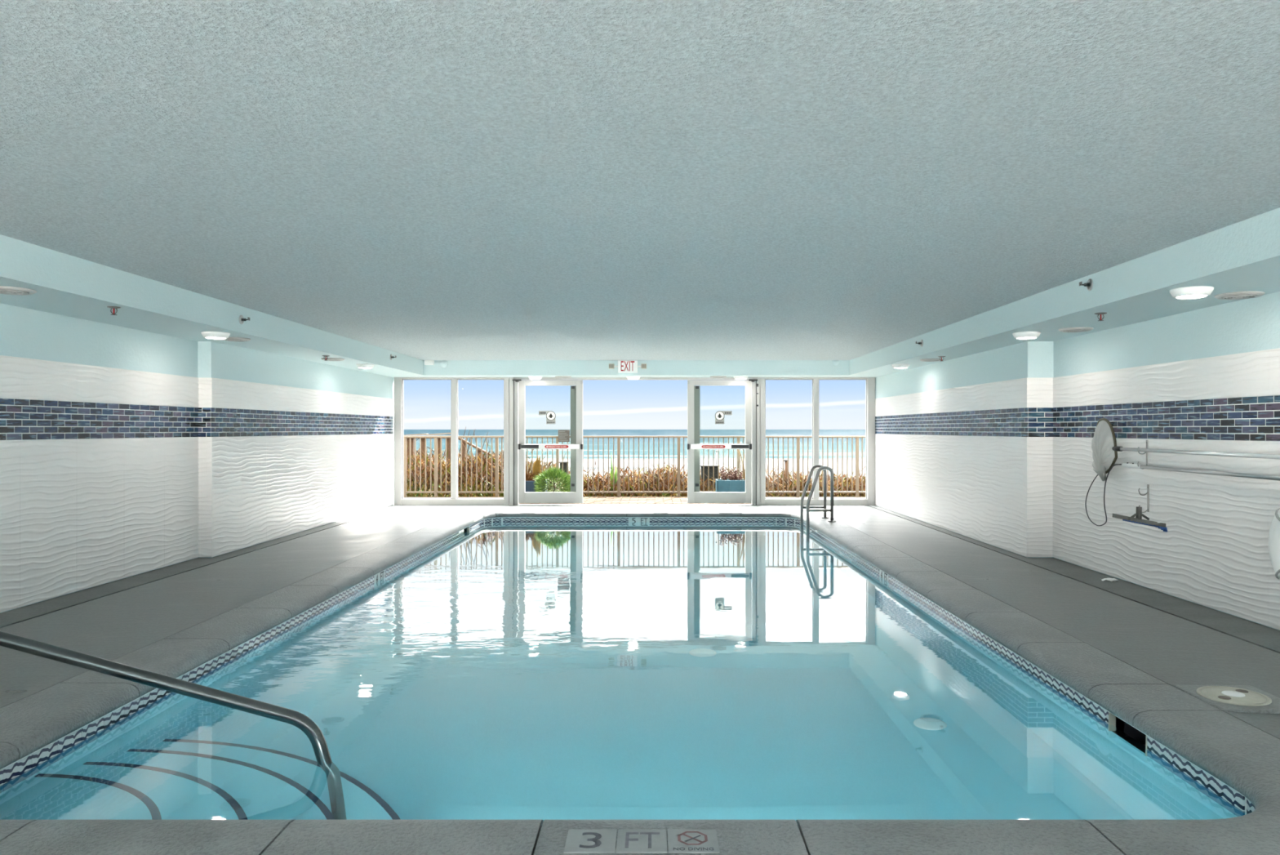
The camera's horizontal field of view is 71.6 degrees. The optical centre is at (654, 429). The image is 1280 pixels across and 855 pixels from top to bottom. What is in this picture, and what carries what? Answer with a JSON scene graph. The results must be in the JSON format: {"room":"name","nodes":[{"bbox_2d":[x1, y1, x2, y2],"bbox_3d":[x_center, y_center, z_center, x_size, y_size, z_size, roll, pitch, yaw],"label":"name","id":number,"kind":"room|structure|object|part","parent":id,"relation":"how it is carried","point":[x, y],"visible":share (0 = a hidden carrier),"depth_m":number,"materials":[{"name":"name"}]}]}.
{"room":"indoor swimming pool","nodes":[
{"label":"indoor swimming pool","id":0,"kind":"room"},
{"bbox_2d":[0,302,394,613],"bbox_3d":[-4.494,0.130,5.560,0.392,2.840,18.320,0,0,0],"label":"wall","id":1,"kind":"structure","parent":0,"point":[125,452],"depth_m":7.89,"materials":[{"name":"white tile"}]},
{"bbox_2d":[0,285,36,294],"bbox_3d":[-3.940,-0.845,5.420,0.270,0.021,0.270,0,0,0],"label":"ceiling speaker","id":2,"kind":"object","parent":1,"relation":"attached to","point":[3,289],"visible":1,"depth_m":5.39,"materials":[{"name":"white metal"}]},
{"bbox_2d":[106,306,120,315],"bbox_3d":[-3.780,-0.827,6.200,0.084,0.056,0.084,0,0,0],"label":"sprinkler","id":3,"kind":"object","parent":1,"relation":"attached to","point":[111,307],"visible":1,"depth_m":6.20,"materials":[{"name":"grey metal"}]},
{"bbox_2d":[0,234,430,377],"bbox_3d":[-4.100,-0.978,5.570,0.880,0.245,18.340,0,0,0],"label":"ceiling soffit","id":4,"kind":"structure","parent":1,"relation":"attached to","point":[64,284],"depth_m":6.79,"materials":[{"name":"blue paint"}]},
{"bbox_2d":[200,331,230,338],"bbox_3d":[-3.890,-0.829,7.860,0.234,0.053,0.234,0,0,0],"label":"ceiling light","id":5,"kind":"object","parent":1,"relation":"attached to","point":[210,335],"visible":1,"depth_m":7.78,"materials":[{"name":"white plastic"}]},
{"bbox_2d":[220,337,250,341],"bbox_3d":[-3.950,-0.845,8.350,0.270,0.021,0.270,0,0,0],"label":"ceiling speaker","id":6,"kind":"object","parent":1,"relation":"attached to","point":[229,339],"visible":0.98,"depth_m":8.30,"materials":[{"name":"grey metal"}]},
{"bbox_2d":[239,315,249,324],"bbox_3d":[-3.624,-0.970,7.850,0.072,0.083,0.084,0,0,0],"label":"sprinkler","id":7,"kind":"object","parent":1,"relation":"attached to","point":[242,319],"visible":1,"depth_m":7.84,"materials":[{"name":"silver metal"}]},
{"bbox_2d":[321,357,344,360],"bbox_3d":[-3.900,-0.845,10.750,0.270,0.021,0.270,0,0,0],"label":"ceiling speaker","id":8,"kind":"object","parent":1,"relation":"attached to","point":[322,358],"visible":0.91,"depth_m":10.67,"materials":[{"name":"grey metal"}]},
{"bbox_2d":[355,363,374,368],"bbox_3d":[-3.810,-0.829,11.670,0.234,0.053,0.234,0,0,0],"label":"ceiling light","id":9,"kind":"object","parent":1,"relation":"attached to","point":[358,365],"visible":1,"depth_m":11.58,"materials":[{"name":"white plastic"}]},
{"bbox_2d":[394,377,509,505],"bbox_3d":[-3.336,0.198,14.615,1.882,2.105,0.150,0,0,0],"label":"window","id":10,"kind":"structure","parent":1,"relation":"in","point":[399,500],"depth_m":14.55,"materials":[{"name":"white metal"}]},
{"bbox_3d":[-3.316,1.196,14.620,1.686,0.109,0.140,0,0,0],"label":"sill rail","id":11,"kind":"part","parent":10,"relation":"part of","materials":[{"name":"white metal"}]},
{"bbox_3d":[-3.316,-0.841,14.620,1.686,0.027,0.140,0,0,0],"label":"head rail","id":12,"kind":"part","parent":10,"relation":"part of","materials":[{"name":"white metal"}]},
{"bbox_2d":[0,0,1279,359],"bbox_3d":[-0.285,-1.180,5.430,8.910,0.180,18.660,0,0,0],"label":"ceiling","id":13,"kind":"structure","parent":0,"point":[423,180],"depth_m":3.45,"materials":[{"name":"paint"}]},
{"bbox_2d":[423,360,848,377],"bbox_3d":[-0.295,-0.978,14.380,6.730,0.245,0.720,0,0,0],"label":"wall","id":14,"kind":"structure","parent":13,"relation":"attached to","point":[455,368],"depth_m":14.02,"materials":[{"name":"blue paint"}]},
{"bbox_2d":[424,360,434,364],"bbox_3d":[-3.554,-1.059,13.985,0.140,0.090,0.070,0,0,0],"label":"alarm box","id":15,"kind":"object","parent":14,"relation":"attached to","point":[426,362],"visible":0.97,"depth_m":13.95,"materials":[{"name":"white plastic"}]},
{"bbox_2d":[440,360,448,367],"bbox_3d":[-3.332,-1.037,14.014,0.124,0.124,0.011,0,0,0],"label":"round cover plate","id":16,"kind":"object","parent":14,"relation":"attached to","point":[443,363],"visible":1,"depth_m":14.02,"materials":[{"name":"white paint"}]},
{"bbox_2d":[528,375,542,379],"bbox_3d":[-1.930,-0.829,14.300,0.234,0.053,0.234,0,0,0],"label":"ceiling light","id":17,"kind":"object","parent":14,"relation":"attached to","point":[531,377],"visible":1,"depth_m":14.21,"materials":[{"name":"white plastic"}]},
{"bbox_2d":[555,375,571,377],"bbox_3d":[-1.480,-0.845,14.320,0.270,0.021,0.270,0,0,0],"label":"ceiling speaker","id":18,"kind":"object","parent":14,"relation":"attached to","point":[557,376],"visible":1,"depth_m":14.22,"materials":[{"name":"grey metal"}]},
{"bbox_2d":[608,360,646,373],"bbox_3d":[-0.429,-0.990,13.981,0.594,0.195,0.078,0,0,0],"label":"exit sign","id":19,"kind":"object","parent":14,"relation":"attached to","point":[624,366],"visible":1,"depth_m":13.97,"materials":[{"name":"white plastic"}]},
{"bbox_2d":[608,363,617,368],"bbox_3d":[-0.653,-0.994,13.978,0.148,0.080,0.072,0,0,0],"label":"lamp","id":20,"kind":"object","parent":19,"relation":"attached to","point":[611,366],"depth_m":13.95,"materials":[{"name":"beige plastic"}]},
{"bbox_2d":[637,363,646,368],"bbox_3d":[-0.206,-0.994,13.978,0.148,0.080,0.072,0,0,0],"label":"lamp","id":21,"kind":"object","parent":19,"relation":"attached to","point":[643,366],"depth_m":13.95,"materials":[{"name":"beige plastic"}]},
{"bbox_2d":[626,375,640,379],"bbox_3d":[-0.350,-0.829,14.300,0.234,0.053,0.234,0,0,0],"label":"ceiling light","id":22,"kind":"object","parent":14,"relation":"attached to","point":[629,377],"visible":1,"depth_m":14.21,"materials":[{"name":"white plastic"}]},
{"bbox_2d":[710,375,726,377],"bbox_3d":[1.020,-0.845,14.320,0.270,0.021,0.270,0,0,0],"label":"ceiling speaker","id":23,"kind":"object","parent":14,"relation":"attached to","point":[712,376],"visible":1,"depth_m":14.22,"materials":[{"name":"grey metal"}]},
{"bbox_2d":[733,375,747,379],"bbox_3d":[1.380,-0.829,14.300,0.234,0.053,0.234,0,0,0],"label":"ceiling light","id":24,"kind":"object","parent":14,"relation":"attached to","point":[736,377],"visible":1,"depth_m":14.21,"materials":[{"name":"white plastic"}]},
{"bbox_2d":[831,360,839,364],"bbox_3d":[2.853,-1.066,14.014,0.110,0.110,0.011,0,0,0],"label":"round cover plate","id":25,"kind":"object","parent":14,"relation":"attached to","point":[834,362],"visible":0.89,"depth_m":14.02,"materials":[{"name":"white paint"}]},
{"bbox_2d":[0,503,1279,739],"bbox_3d":[-0.285,1.379,5.580,8.710,0.342,18.360,0,0,0],"label":"floor","id":26,"kind":"structure","parent":0,"point":[1173,640],"depth_m":6.38,"materials":[{"name":"grey tile"}]},
{"bbox_2d":[509,377,582,505],"bbox_3d":[-1.783,0.198,14.595,1.204,2.105,0.190,0,0,0],"label":"door","id":27,"kind":"structure","parent":26,"relation":"on","point":[517,495],"depth_m":14.57,"materials":[{"name":"white metal"}]},
{"bbox_3d":[-2.354,0.198,14.620,0.062,2.105,0.140,0,0,0],"label":"frame post","id":28,"kind":"part","parent":27,"relation":"part of","materials":[{"name":"white metal"}]},
{"bbox_3d":[-1.717,-0.763,14.600,0.843,0.087,0.060,0,0,0],"label":"rail","id":29,"kind":"part","parent":27,"relation":"part of","materials":[{"name":"white metal"}]},
{"bbox_3d":[-1.717,1.123,14.600,0.843,0.180,0.060,0,0,0],"label":"rail","id":30,"kind":"part","parent":27,"relation":"part of","materials":[{"name":"white metal"}]},
{"bbox_2d":[559,431,568,440],"bbox_3d":[-1.503,0.109,14.594,0.150,0.154,0.001,0,0,0],"label":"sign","id":31,"kind":"object","parent":27,"relation":"attached to","point":[563,435],"depth_m":14.59,"materials":[{"name":"grey"}]},
{"bbox_2d":[513,377,756,379],"bbox_3d":[-0.339,-0.836,14.625,4.113,0.038,0.130,0,0,0],"label":"door frame","id":32,"kind":"structure","parent":27,"relation":"attached to","point":[521,378],"depth_m":14.56,"materials":[{"name":"white metal"}]},
{"bbox_2d":[0,509,1279,854],"bbox_3d":[-0.015,2.033,7.816,5.630,1.674,10.847,0,0,0],"label":"swimming pool","id":33,"kind":"object","parent":26,"relation":"in","point":[1237,761],"visible":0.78,"depth_m":3.41,"materials":[{"name":"paint"}]},
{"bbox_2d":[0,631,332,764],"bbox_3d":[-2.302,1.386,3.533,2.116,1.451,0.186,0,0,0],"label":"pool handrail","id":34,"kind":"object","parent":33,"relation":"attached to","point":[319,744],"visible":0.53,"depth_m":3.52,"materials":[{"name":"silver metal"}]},
{"bbox_2d":[0,521,1248,821],"bbox_3d":[-0.200,1.340,7.817,4.548,0.001,10.135,0,0,0],"label":"pool water","id":35,"kind":"object","parent":33,"relation":"in","point":[506,670],"visible":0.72,"depth_m":4.24,"materials":[{"name":"blue liquid"}]},
{"bbox_2d":[800,464,835,532],"bbox_3d":[2.151,1.324,11.765,0.402,1.693,0.574,0,0,0],"label":"pool ladder","id":36,"kind":"object","parent":33,"relation":"attached to","point":[820,467],"visible":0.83,"depth_m":11.52,"materials":[{"name":"silver metal"}]},
{"bbox_2d":[1196,685,1271,706],"bbox_3d":[2.600,1.193,3.990,0.284,0.014,0.284,0,0,0],"label":"lid","id":37,"kind":"object","parent":33,"relation":"on","point":[1228,695],"visible":1,"depth_m":3.96,"materials":[{"name":"beige plastic"}]},
{"bbox_2d":[687,377,760,505],"bbox_3d":[1.131,0.198,14.595,1.204,2.105,0.190,0,0,0],"label":"door","id":38,"kind":"structure","parent":26,"relation":"on","point":[753,428],"depth_m":14.57,"materials":[{"name":"white metal"}]},
{"bbox_3d":[1.064,-0.763,14.600,0.843,0.087,0.060,0,0,0],"label":"rail","id":39,"kind":"part","parent":38,"relation":"part of","materials":[{"name":"white metal"}]},
{"bbox_3d":[1.064,1.123,14.600,0.843,0.180,0.060,0,0,0],"label":"rail","id":40,"kind":"part","parent":38,"relation":"part of","materials":[{"name":"white metal"}]},
{"bbox_3d":[1.702,0.198,14.620,0.062,2.105,0.140,0,0,0],"label":"frame post","id":41,"kind":"part","parent":38,"relation":"part of","materials":[{"name":"white metal"}]},
{"bbox_2d":[760,377,875,505],"bbox_3d":[2.663,0.198,14.615,1.892,2.105,0.150,0,0,0],"label":"window","id":42,"kind":"structure","parent":26,"relation":"on","point":[869,500],"depth_m":14.55,"materials":[{"name":"white metal"}]},
{"bbox_3d":[2.645,1.196,14.620,1.681,0.109,0.140,0,0,0],"label":"sill rail","id":43,"kind":"part","parent":42,"relation":"part of","materials":[{"name":"white metal"}]},
{"bbox_3d":[2.645,-0.841,14.620,1.681,0.027,0.140,0,0,0],"label":"head rail","id":44,"kind":"part","parent":42,"relation":"part of","materials":[{"name":"white metal"}]},
{"bbox_2d":[1101,577,1118,581],"bbox_3d":[3.724,1.232,7.275,0.131,0.022,0.071,0,0,0],"label":"scrap","id":45,"kind":"object","parent":26,"relation":"on","point":[1104,579],"visible":1,"depth_m":7.27,"materials":[{"name":"white paper"}]},
{"bbox_2d":[875,291,1279,630],"bbox_3d":[3.864,0.130,5.560,0.512,2.840,18.320,0,0,0],"label":"wall","id":46,"kind":"structure","parent":0,"point":[993,446],"depth_m":7.44,"materials":[{"name":"white tile"}]},
{"bbox_2d":[891,363,909,368],"bbox_3d":[3.230,-0.829,11.670,0.234,0.053,0.234,0,0,0],"label":"ceiling light","id":47,"kind":"object","parent":46,"relation":"attached to","point":[898,365],"visible":1,"depth_m":11.58,"materials":[{"name":"white plastic"}]},
{"bbox_2d":[915,339,923,346],"bbox_3d":[3.034,-0.990,10.200,0.072,0.083,0.084,0,0,0],"label":"sprinkler","id":48,"kind":"object","parent":46,"relation":"attached to","point":[921,343],"visible":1,"depth_m":10.19,"materials":[{"name":"silver metal"}]},
{"bbox_2d":[920,358,942,361],"bbox_3d":[3.380,-0.845,10.850,0.270,0.021,0.270,0,0,0],"label":"ceiling speaker","id":49,"kind":"object","parent":46,"relation":"attached to","point":[924,359],"visible":0.98,"depth_m":10.77,"materials":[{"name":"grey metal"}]},
{"bbox_2d":[1012,331,1040,338],"bbox_3d":[3.290,-0.829,7.860,0.234,0.053,0.234,0,0,0],"label":"ceiling light","id":50,"kind":"object","parent":46,"relation":"attached to","point":[1020,335],"visible":1,"depth_m":7.78,"materials":[{"name":"white plastic"}]},
{"bbox_2d":[843,207,1279,377],"bbox_3d":[3.520,-0.978,5.570,0.900,0.245,18.340,0,0,0],"label":"ceiling soffit","id":51,"kind":"structure","parent":46,"relation":"attached to","point":[1243,255],"depth_m":6.14,"materials":[{"name":"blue paint"}]},
{"bbox_2d":[1058,326,1093,332],"bbox_3d":[3.580,-0.845,7.550,0.270,0.021,0.270,0,0,0],"label":"ceiling speaker","id":52,"kind":"object","parent":46,"relation":"attached to","point":[1080,329],"visible":1,"depth_m":7.48,"materials":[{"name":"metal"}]},
{"bbox_2d":[1079,278,1093,290],"bbox_3d":[3.034,-1.020,6.260,0.072,0.083,0.084,0,0,0],"label":"sprinkler","id":53,"kind":"object","parent":46,"relation":"attached to","point":[1089,285],"visible":1,"depth_m":6.25,"materials":[{"name":"silver metal"}]},
{"bbox_2d":[1094,312,1106,320],"bbox_3d":[3.280,-0.827,6.530,0.084,0.056,0.084,0,0,0],"label":"sprinkler","id":54,"kind":"object","parent":46,"relation":"attached to","point":[1098,313],"visible":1,"depth_m":6.52,"materials":[{"name":"red"}]},
{"bbox_2d":[1137,440,1148,469],"bbox_3d":[3.818,0.197,6.952,0.080,0.228,0.024,0,0,0],"label":"wall hook","id":55,"kind":"object","parent":46,"relation":"attached to","point":[1147,441],"visible":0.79,"depth_m":6.95,"materials":[{"name":"silver metal"}]},
{"bbox_2d":[1091,417,1279,480],"bbox_3d":[3.776,0.172,6.177,0.093,0.537,2.959,0,0,0],"label":"net","id":56,"kind":"object","parent":55,"relation":"hanging from","point":[1104,442],"visible":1,"depth_m":7.38,"materials":[{"name":"white"}]},
{"bbox_3d":[3.803,0.144,7.482,0.022,0.482,0.348,0,0,0],"label":"frame","id":57,"kind":"part","parent":56,"relation":"part of","materials":[{"name":"brown plastic"}]},
{"bbox_2d":[1111,445,1123,451],"bbox_3d":[3.803,0.159,7.298,0.040,0.040,0.120,0,0,0],"label":"socket","id":58,"kind":"object","parent":56,"relation":"attached to","point":[1114,448],"depth_m":7.28,"materials":[{"name":"black plastic"}]},
{"bbox_2d":[1137,484,1149,512],"bbox_3d":[3.818,0.542,6.939,0.080,0.223,0.024,0,0,0],"label":"wall hook","id":59,"kind":"object","parent":46,"relation":"attached to","point":[1148,485],"visible":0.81,"depth_m":6.93,"materials":[{"name":"silver metal"}]},
{"bbox_2d":[1112,506,1167,532],"bbox_3d":[3.651,0.673,6.684,0.324,0.181,0.175,0,0,0],"label":"brush","id":60,"kind":"object","parent":59,"relation":"hanging from","point":[1138,519],"visible":1,"depth_m":6.66,"materials":[{"name":"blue plastic"}]},
{"bbox_2d":[1135,506,1142,519],"bbox_3d":[3.642,0.631,6.680,0.042,0.097,0.040,0,0,0],"label":"socket","id":61,"kind":"object","parent":60,"relation":"attached to","point":[1139,509],"depth_m":6.67,"materials":[{"name":"grey plastic"}]},
{"bbox_2d":[1084,462,1279,525],"bbox_3d":[3.803,0.548,6.317,0.036,0.564,3.053,0,0,0],"label":"pole","id":62,"kind":"object","parent":46,"relation":"attached to","point":[1126,464],"visible":0.98,"depth_m":6.37,"materials":[{"name":"silver metal"}]},
{"bbox_2d":[1168,285,1213,298],"bbox_3d":[3.270,-0.829,5.410,0.234,0.053,0.234,0,0,0],"label":"ceiling light","id":63,"kind":"object","parent":46,"relation":"attached to","point":[1196,291],"visible":1,"depth_m":5.34,"materials":[{"name":"white plastic"}]},
{"bbox_2d":[1213,290,1265,299],"bbox_3d":[3.700,-0.845,5.620,0.270,0.021,0.270,0,0,0],"label":"ceiling speaker","id":64,"kind":"object","parent":46,"relation":"attached to","point":[1249,294],"visible":1,"depth_m":5.56,"materials":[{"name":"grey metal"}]},
{"bbox_2d":[1267,507,1279,579],"bbox_3d":[3.787,0.690,5.140,0.143,0.642,0.642,0,0,0],"label":"buoy","id":65,"kind":"object","parent":46,"relation":"attached to","point":[1273,542],"visible":1,"depth_m":5.34,"materials":[{"name":"white plastic"}]},
{"label":"outside","id":66,"kind":"structure","parent":0,"visible":0},
{"bbox_2d":[403,429,865,482],"bbox_3d":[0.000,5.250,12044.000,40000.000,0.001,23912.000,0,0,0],"label":"sea water","id":67,"kind":"structure","parent":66,"point":[477,432],"depth_m":251.40,"materials":[{"name":"teal liquid"}]},
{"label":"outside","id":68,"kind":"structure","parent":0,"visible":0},
{"bbox_3d":[0.000,3.785,72.370,240.000,4.930,115.260,0,0,0],"label":"ground","id":69,"kind":"structure","parent":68,"visible":0},
{"bbox_2d":[403,432,495,496],"bbox_3d":[-4.599,0.860,19.995,2.155,1.580,0.190,0,0,0],"label":"railing","id":70,"kind":"object","parent":69,"relation":"on","point":[412,439],"visible":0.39,"depth_m":19.94,"materials":[{"name":"brown wood"}]},
{"bbox_3d":[-5.511,0.895,20.000,0.148,1.509,0.120,0,0,0],"label":"post","id":71,"kind":"part","parent":70,"relation":"part of","materials":[{"name":"brown wood"}]},
{"bbox_3d":[-5.218,0.895,20.000,0.099,1.509,0.120,0,0,0],"label":"post","id":72,"kind":"part","parent":70,"relation":"part of","materials":[{"name":"brown wood"}]},
{"bbox_3d":[-5.099,0.186,19.930,1.070,0.035,0.060,0,0,0],"label":"rail","id":73,"kind":"part","parent":70,"relation":"part of","materials":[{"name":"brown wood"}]},
{"bbox_3d":[-4.863,0.895,20.000,0.092,1.509,0.120,0,0,0],"label":"post","id":74,"kind":"part","parent":70,"relation":"part of","materials":[{"name":"brown wood"}]},
{"bbox_3d":[-4.627,0.895,20.000,0.127,1.509,0.120,0,0,0],"label":"post","id":75,"kind":"part","parent":70,"relation":"part of","materials":[{"name":"brown wood"}]},
{"bbox_3d":[-4.310,0.945,20.000,0.080,1.411,0.080,0,0,0],"label":"post","id":76,"kind":"part","parent":70,"relation":"part of","materials":[{"name":"brown wood"}]},
{"bbox_3d":[-4.042,0.398,20.000,1.042,0.599,0.140,0,0,0],"label":"sloping rail","id":77,"kind":"part","parent":70,"relation":"part of","materials":[{"name":"brown wood"}]},
{"bbox_2d":[448,426,503,496],"bbox_3d":[-3.465,0.673,17.400,1.150,1.456,0.190,0,0,0],"label":"bare shrub","id":78,"kind":"object","parent":69,"relation":"on","point":[465,427],"visible":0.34,"depth_m":17.40,"materials":[{"name":"brown plant"}]},
{"bbox_3d":[-3.786,0.673,17.382,0.162,1.456,0.084,0,0,0],"label":"stem","id":79,"kind":"part","parent":78,"relation":"part of","materials":[{"name":"brown"}]},
{"bbox_3d":[-3.626,0.694,17.408,0.209,1.414,0.030,0,0,0],"label":"stem","id":80,"kind":"part","parent":78,"relation":"part of","materials":[{"name":"brown plant"}]},
{"bbox_3d":[-3.373,0.720,17.379,0.209,1.363,0.091,0,0,0],"label":"stem","id":81,"kind":"part","parent":78,"relation":"part of","materials":[{"name":"brown"}]},
{"bbox_2d":[559,460,569,488],"bbox_3d":[-1.780,1.019,17.400,0.181,0.788,0.340,0,0,0],"label":"utility box","id":82,"kind":"object","parent":69,"relation":"on","point":[565,462],"visible":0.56,"depth_m":17.25,"materials":[{"name":"black"}]},
{"bbox_2d":[609,452,617,496],"bbox_3d":[-0.780,0.906,16.982,0.161,0.932,0.128,0,0,0],"label":"yucca plant","id":83,"kind":"object","parent":69,"relation":"on","point":[615,470],"visible":0.38,"depth_m":16.98,"materials":[{"name":"green plant"}]},
{"bbox_2d":[403,496,865,503],"bbox_3d":[0.000,1.284,15.690,10.400,0.073,1.860,0,0,0],"label":"paved patio","id":84,"kind":"structure","parent":69,"relation":"on","point":[586,500],"depth_m":15.83,"materials":[{"name":"white concrete"}]},
{"bbox_2d":[524,479,547,492],"bbox_3d":[-2.172,1.070,15.496,0.546,0.360,0.408,0,0,0],"label":"planter","id":85,"kind":"object","parent":84,"relation":"on","point":[529,485],"visible":0.26,"depth_m":15.30,"materials":[{"name":"blue"}]},
{"bbox_2d":[524,456,546,480],"bbox_3d":[-2.175,0.695,15.500,0.597,0.452,0.394,0,0,0],"label":"plant","id":86,"kind":"object","parent":85,"relation":"on","point":[536,466],"visible":0.39,"depth_m":15.48,"materials":[{"name":"brown plant"}]},
{"bbox_2d":[533,466,573,492],"bbox_3d":[-1.730,0.923,15.162,0.766,0.660,0.643,0,0,0],"label":"bush","id":87,"kind":"object","parent":84,"relation":"on","point":[555,473],"visible":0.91,"depth_m":15.04,"materials":[{"name":"green plant"}]},
{"bbox_2d":[403,435,865,497],"bbox_3d":[0.110,0.685,16.400,9.644,1.130,0.060,0,0,0],"label":"fence","id":88,"kind":"object","parent":84,"relation":"on","point":[405,491],"visible":0.68,"depth_m":16.39,"materials":[{"name":"brown paint"}]},
{"bbox_3d":[-4.620,0.700,16.400,0.052,1.100,0.052,0,0,0],"label":"post","id":89,"kind":"part","parent":88,"relation":"part of","materials":[{"name":"white paint"}]},
{"bbox_3d":[-4.048,0.700,16.400,0.052,1.100,0.052,0,0,0],"label":"post","id":90,"kind":"part","parent":88,"relation":"part of","materials":[{"name":"brown paint"}]},
{"bbox_3d":[-2.922,0.700,16.400,0.052,1.100,0.052,0,0,0],"label":"post","id":91,"kind":"part","parent":88,"relation":"part of","materials":[{"name":"brown paint"}]},
{"bbox_3d":[-1.802,0.700,16.400,0.052,1.100,0.052,0,0,0],"label":"post","id":92,"kind":"part","parent":88,"relation":"part of","materials":[{"name":"beige metal"}]},
{"bbox_3d":[-0.670,0.700,16.400,0.052,1.100,0.052,0,0,0],"label":"post","id":93,"kind":"part","parent":88,"relation":"part of","materials":[{"name":"brown paint"}]},
{"bbox_3d":[0.110,0.138,16.400,9.644,0.035,0.060,0,0,0],"label":"rail","id":94,"kind":"part","parent":88,"relation":"part of","materials":[{"name":"brown paint"}]},
{"bbox_3d":[0.110,1.163,16.400,9.644,0.035,0.030,0,0,0],"label":"rail","id":95,"kind":"part","parent":88,"relation":"part of","materials":[{"name":"brown paint"}]},
{"bbox_3d":[0.439,0.700,16.400,0.052,1.100,0.052,0,0,0],"label":"post","id":96,"kind":"part","parent":88,"relation":"part of","materials":[{"name":"brown paint"}]},
{"bbox_3d":[1.542,0.700,16.400,0.052,1.100,0.052,0,0,0],"label":"post","id":97,"kind":"part","parent":88,"relation":"part of","materials":[{"name":"brown paint"}]},
{"bbox_3d":[2.645,0.700,16.400,0.052,1.100,0.052,0,0,0],"label":"post","id":98,"kind":"part","parent":88,"relation":"part of","materials":[{"name":"brown paint"}]},
{"bbox_3d":[3.736,0.700,16.400,0.052,1.100,0.052,0,0,0],"label":"post","id":99,"kind":"part","parent":88,"relation":"part of","materials":[{"name":"brown paint"}]},
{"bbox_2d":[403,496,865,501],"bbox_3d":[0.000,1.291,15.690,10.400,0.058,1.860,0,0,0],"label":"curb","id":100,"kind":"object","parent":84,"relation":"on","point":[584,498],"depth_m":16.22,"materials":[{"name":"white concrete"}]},
{"bbox_2d":[715,479,745,492],"bbox_3d":[1.397,1.064,15.496,0.655,0.371,0.408,0,0,0],"label":"planter","id":101,"kind":"object","parent":84,"relation":"on","point":[721,486],"visible":0.32,"depth_m":15.30,"materials":[{"name":"blue"}]},
{"bbox_2d":[719,448,745,479],"bbox_3d":[1.409,0.612,15.495,0.604,0.597,0.257,0,0,0],"label":"succulent plant","id":102,"kind":"object","parent":101,"relation":"on","point":[732,476],"visible":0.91,"depth_m":15.45,"materials":[{"name":"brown plant"}]},
{"bbox_2d":[406,438,865,496],"bbox_3d":[-0.092,1.003,19.996,17.720,1.874,6.729,0,0,0],"label":"scrub","id":103,"kind":"object","parent":69,"relation":"on","point":[489,459],"visible":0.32,"depth_m":17.09,"materials":[{"name":"brown plant"}]},
{"bbox_2d":[699,464,718,491],"bbox_3d":[1.066,1.056,17.400,0.359,0.714,0.340,0,0,0],"label":"utility box","id":104,"kind":"object","parent":69,"relation":"on","point":[716,466],"visible":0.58,"depth_m":17.25,"materials":[{"name":"black"}]},
{"bbox_3d":[1.066,0.713,17.400,0.359,0.030,0.340,0,0,0],"label":"lid","id":105,"kind":"part","parent":104,"relation":"part of","materials":[{"name":"black plastic"}]},
{"bbox_2d":[715,449,717,464],"bbox_3d":[1.221,0.957,17.600,0.040,1.086,0.040,0,0,0],"label":"timber post","id":106,"kind":"object","parent":69,"relation":"on","point":[716,450],"visible":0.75,"depth_m":17.59,"materials":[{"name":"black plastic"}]},
{"bbox_2d":[783,458,787,483],"bbox_3d":[2.742,1.112,18.600,0.100,0.976,0.086,0,0,0],"label":"timber post","id":107,"kind":"object","parent":69,"relation":"on","point":[785,460],"visible":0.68,"depth_m":18.57,"materials":[{"name":"brown wood"}]}
]}

